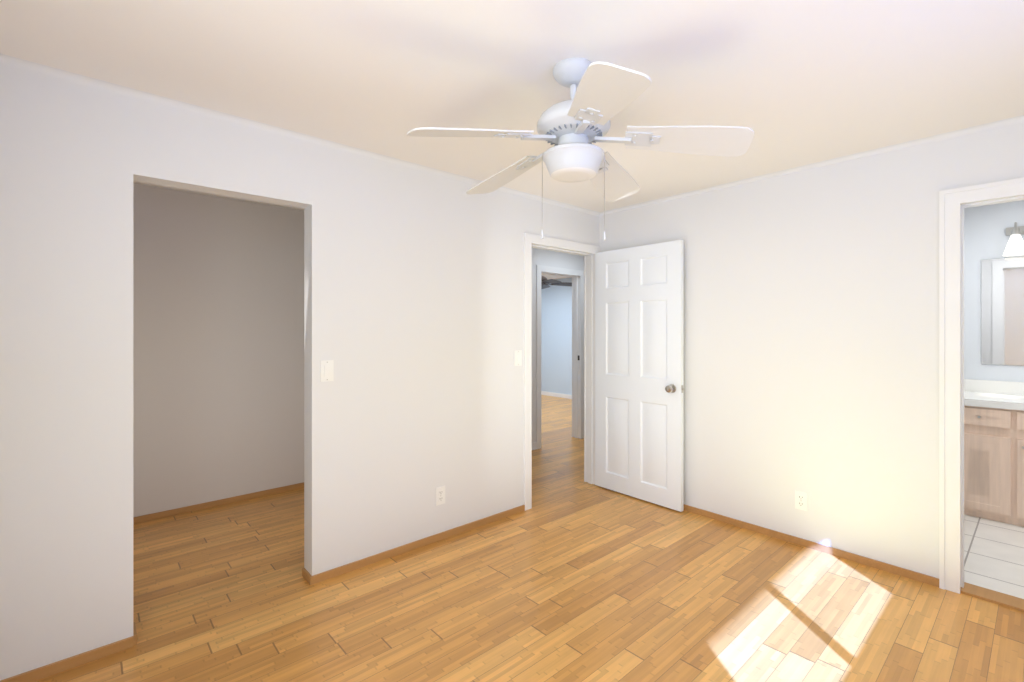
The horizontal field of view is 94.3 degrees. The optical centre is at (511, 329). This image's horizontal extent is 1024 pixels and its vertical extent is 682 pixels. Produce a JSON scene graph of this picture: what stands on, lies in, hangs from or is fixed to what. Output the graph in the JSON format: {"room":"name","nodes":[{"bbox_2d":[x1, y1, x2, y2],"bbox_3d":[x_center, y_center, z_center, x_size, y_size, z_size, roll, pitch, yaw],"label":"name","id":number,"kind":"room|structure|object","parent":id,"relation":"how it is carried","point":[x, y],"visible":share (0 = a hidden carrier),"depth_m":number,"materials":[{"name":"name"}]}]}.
{"room":"empty bedroom","nodes":[
{"label":"empty bedroom","id":0,"kind":"room"},
{"bbox_2d":[133,184,303,516],"bbox_3d":[-2.236,0.167,3.813,2.440,2.393,0.120,0,0,-42],"label":"wall","id":1,"kind":"structure","parent":0,"point":[218,348],"depth_m":3.67,"materials":[{"name":"white paint"}]},
{"bbox_2d":[133,482,303,523],"bbox_3d":[-2.192,1.342,3.764,2.200,0.042,0.012,0,0,-42],"label":"baseboard","id":2,"kind":"structure","parent":1,"relation":"attached to","point":[138,519],"depth_m":3.66,"materials":[{"name":"brown wood"}]},
{"bbox_2d":[0,64,598,679],"bbox_3d":[0.201,0.167,3.772,6.620,2.393,0.120,0,0,-42],"label":"wall","id":3,"kind":"structure","parent":0,"point":[414,304],"depth_m":2.38,"materials":[{"name":"white paint"}]},
{"bbox_2d":[0,630,136,681],"bbox_3d":[-1.867,1.342,1.835,0.657,0.042,0.012,0,0,-42],"label":"baseboard","id":4,"kind":"structure","parent":3,"relation":"attached to","point":[42,672],"depth_m":1.92,"materials":[{"name":"brown wood"}]},
{"bbox_2d":[320,360,333,381],"bbox_3d":[-1.011,0.225,2.601,0.070,0.115,0.010,0,0,-42],"label":"light switch","id":5,"kind":"object","parent":3,"relation":"attached to","point":[326,370],"visible":1,"depth_m":2.60,"materials":[{"name":"white plastic"}]},
{"bbox_2d":[304,505,524,584],"bbox_3d":[-0.494,1.342,3.062,1.571,0.042,0.012,0,0,-42],"label":"baseboard","id":6,"kind":"structure","parent":3,"relation":"attached to","point":[317,578],"depth_m":2.91,"materials":[{"name":"brown wood"}]},
{"bbox_2d":[436,486,444,505],"bbox_3d":[-0.464,1.079,3.091,0.070,0.115,0.008,0,0,-42],"label":"outlet","id":7,"kind":"object","parent":3,"relation":"attached to","point":[440,495],"visible":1,"depth_m":3.09,"materials":[{"name":"white plastic"}]},
{"bbox_2d":[515,350,521,365],"bbox_3d":[0.048,0.211,3.548,0.070,0.115,0.010,0,0,-42],"label":"light switch","id":8,"kind":"object","parent":3,"relation":"attached to","point":[518,357],"visible":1,"depth_m":3.54,"materials":[{"name":"white plastic"}]},
{"bbox_2d":[524,233,599,510],"bbox_3d":[0.399,0.316,3.948,0.940,2.095,0.148,0,0,-42],"label":"door frame","id":9,"kind":"structure","parent":3,"relation":"attached to","point":[586,251],"depth_m":4.00,"materials":[{"name":"white wood"}]},
{"bbox_2d":[595,240,683,511],"bbox_3d":[0.990,0.341,3.832,0.132,2.020,0.830,0,0,-41],"label":"bedroom door","id":10,"kind":"structure","parent":9,"relation":"attached to","point":[639,389],"depth_m":3.79,"materials":[{"name":"white wood"}]},
{"bbox_2d":[0,0,1023,279],"bbox_3d":[-0.022,-1.080,4.967,7.880,0.100,8.840,0,0,-42],"label":"ceiling","id":11,"kind":"structure","parent":0,"point":[796,82],"depth_m":1.86,"materials":[{"name":"white paint"}]},
{"bbox_2d":[0,53,1023,215],"bbox_3d":[0.382,-1.016,1.707,3.900,0.028,3.200,0,0,-42],"label":"crown molding","id":12,"kind":"structure","parent":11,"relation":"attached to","point":[19,63],"depth_m":2.54,"materials":[{"name":"white"}]},
{"bbox_2d":[541,275,571,288],"bbox_3d":[0.403,-0.851,7.701,1.238,0.358,1.284,0,0,-42],"label":"fan","id":13,"kind":"object","parent":11,"relation":"hanging from","point":[545,282],"visible":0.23,"depth_m":7.67,"materials":[{"name":"grey"}]},
{"bbox_2d":[407,58,754,239],"bbox_3d":[0.218,-0.691,1.910,1.253,0.677,1.204,0,0,-42],"label":"fan","id":14,"kind":"object","parent":11,"relation":"hanging from","point":[575,126],"visible":1,"depth_m":1.78,"materials":[{"name":"white plastic"}]},
{"bbox_2d":[34,395,1023,681],"bbox_3d":[-0.022,1.393,4.967,7.880,0.060,8.840,0,0,-42],"label":"floor","id":15,"kind":"structure","parent":0,"point":[585,582],"depth_m":2.33,"materials":[{"name":"brown wood"}]},
{"bbox_2d":[541,278,571,394],"bbox_3d":[1.309,0.167,9.300,0.120,2.393,4.150,0,0,-42],"label":"wall","id":16,"kind":"structure","parent":0,"point":[556,338],"depth_m":9.66,"materials":[{"name":"blue"}]},
{"bbox_2d":[541,391,571,398],"bbox_3d":[1.307,1.323,9.204,0.012,0.080,4.008,0,0,-42],"label":"baseboard","id":17,"kind":"structure","parent":16,"relation":"attached to","point":[568,396],"depth_m":9.65,"materials":[{"name":"white wood"}]},
{"bbox_2d":[532,248,583,442],"bbox_3d":[0.860,0.167,6.036,5.140,2.393,0.120,0,0,-42],"label":"wall","id":18,"kind":"structure","parent":0,"point":[555,259],"depth_m":5.43,"materials":[{"name":"white paint"}]},
{"bbox_2d":[532,442,536,449],"bbox_3d":[-0.366,1.323,4.852,1.735,0.080,0.012,0,0,-42],"label":"baseboard","id":19,"kind":"structure","parent":18,"relation":"attached to","point":[534,444],"depth_m":5.40,"materials":[{"name":"white wood"}]},
{"bbox_2d":[536,265,583,448],"bbox_3d":[0.550,0.311,5.760,0.840,2.105,0.148,0,0,-42],"label":"door frame","id":20,"kind":"structure","parent":18,"relation":"attached to","point":[577,276],"depth_m":5.96,"materials":[{"name":"white wood"}]},
{"bbox_2d":[599,122,1023,577],"bbox_3d":[1.921,0.167,3.002,0.120,2.393,3.320,0,0,-42],"label":"wall","id":21,"kind":"structure","parent":0,"point":[811,332],"depth_m":2.92,"materials":[{"name":"white paint"}]},
{"bbox_2d":[795,490,807,510],"bbox_3d":[1.830,1.082,3.008,0.008,0.115,0.070,0,0,-42],"label":"outlet","id":22,"kind":"object","parent":21,"relation":"attached to","point":[801,500],"visible":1,"depth_m":3.00,"materials":[{"name":"white plastic"}]},
{"bbox_2d":[683,504,938,586],"bbox_3d":[1.516,1.342,3.356,0.012,0.042,2.251,0,0,-42],"label":"baseboard","id":23,"kind":"structure","parent":21,"relation":"attached to","point":[927,579],"depth_m":2.91,"materials":[{"name":"brown wood"}]},
{"bbox_2d":[939,177,1023,593],"bbox_3d":[2.600,0.316,2.237,0.154,2.095,0.864,0,0,-42],"label":"door frame","id":24,"kind":"structure","parent":21,"relation":"attached to","point":[954,203],"depth_m":2.48,"materials":[{"name":"white wood"}]},
{"bbox_2d":[961,582,1023,611],"bbox_3d":[2.607,1.357,2.242,0.130,0.012,0.714,0,0,-42],"label":"sill","id":25,"kind":"structure","parent":21,"relation":"attached to","point":[1000,598],"depth_m":2.41,"materials":[{"name":"brown wood"}]},
{"bbox_2d":[964,514,1023,598],"bbox_3d":[3.378,1.393,2.962,2.000,0.060,1.320,0,0,-42],"label":"floor","id":26,"kind":"structure","parent":0,"point":[993,555],"depth_m":2.87,"materials":[{"name":"white tile"}]},
{"bbox_2d":[964,379,1023,526],"bbox_3d":[3.804,0.873,3.354,0.598,0.980,1.058,0,0,-42],"label":"vanity cabinet","id":27,"kind":"object","parent":26,"relation":"on","point":[994,450],"visible":0.69,"depth_m":3.39,"materials":[{"name":"brown wood"}]},
{"bbox_2d":[964,200,1023,381],"bbox_3d":[4.079,0.167,3.588,0.120,2.393,1.080,0,0,-42],"label":"wall","id":28,"kind":"structure","parent":0,"point":[985,236],"depth_m":3.84,"materials":[{"name":"white paint"}]},
{"bbox_2d":[981,257,1023,365],"bbox_3d":[4.052,-0.143,3.522,0.007,0.839,0.817,0,0,-42],"label":"bathroom mirror","id":29,"kind":"object","parent":28,"relation":"attached to","point":[1002,311],"visible":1,"depth_m":3.74,"materials":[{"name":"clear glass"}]},
{"bbox_2d":[1003,222,1023,255],"bbox_3d":[3.993,-0.691,3.431,0.217,0.254,0.624,0,0,-42],"label":"sconce","id":30,"kind":"object","parent":28,"relation":"attached to","point":[1015,245],"visible":1,"depth_m":3.57,"materials":[{"name":"white glass"}]}
]}

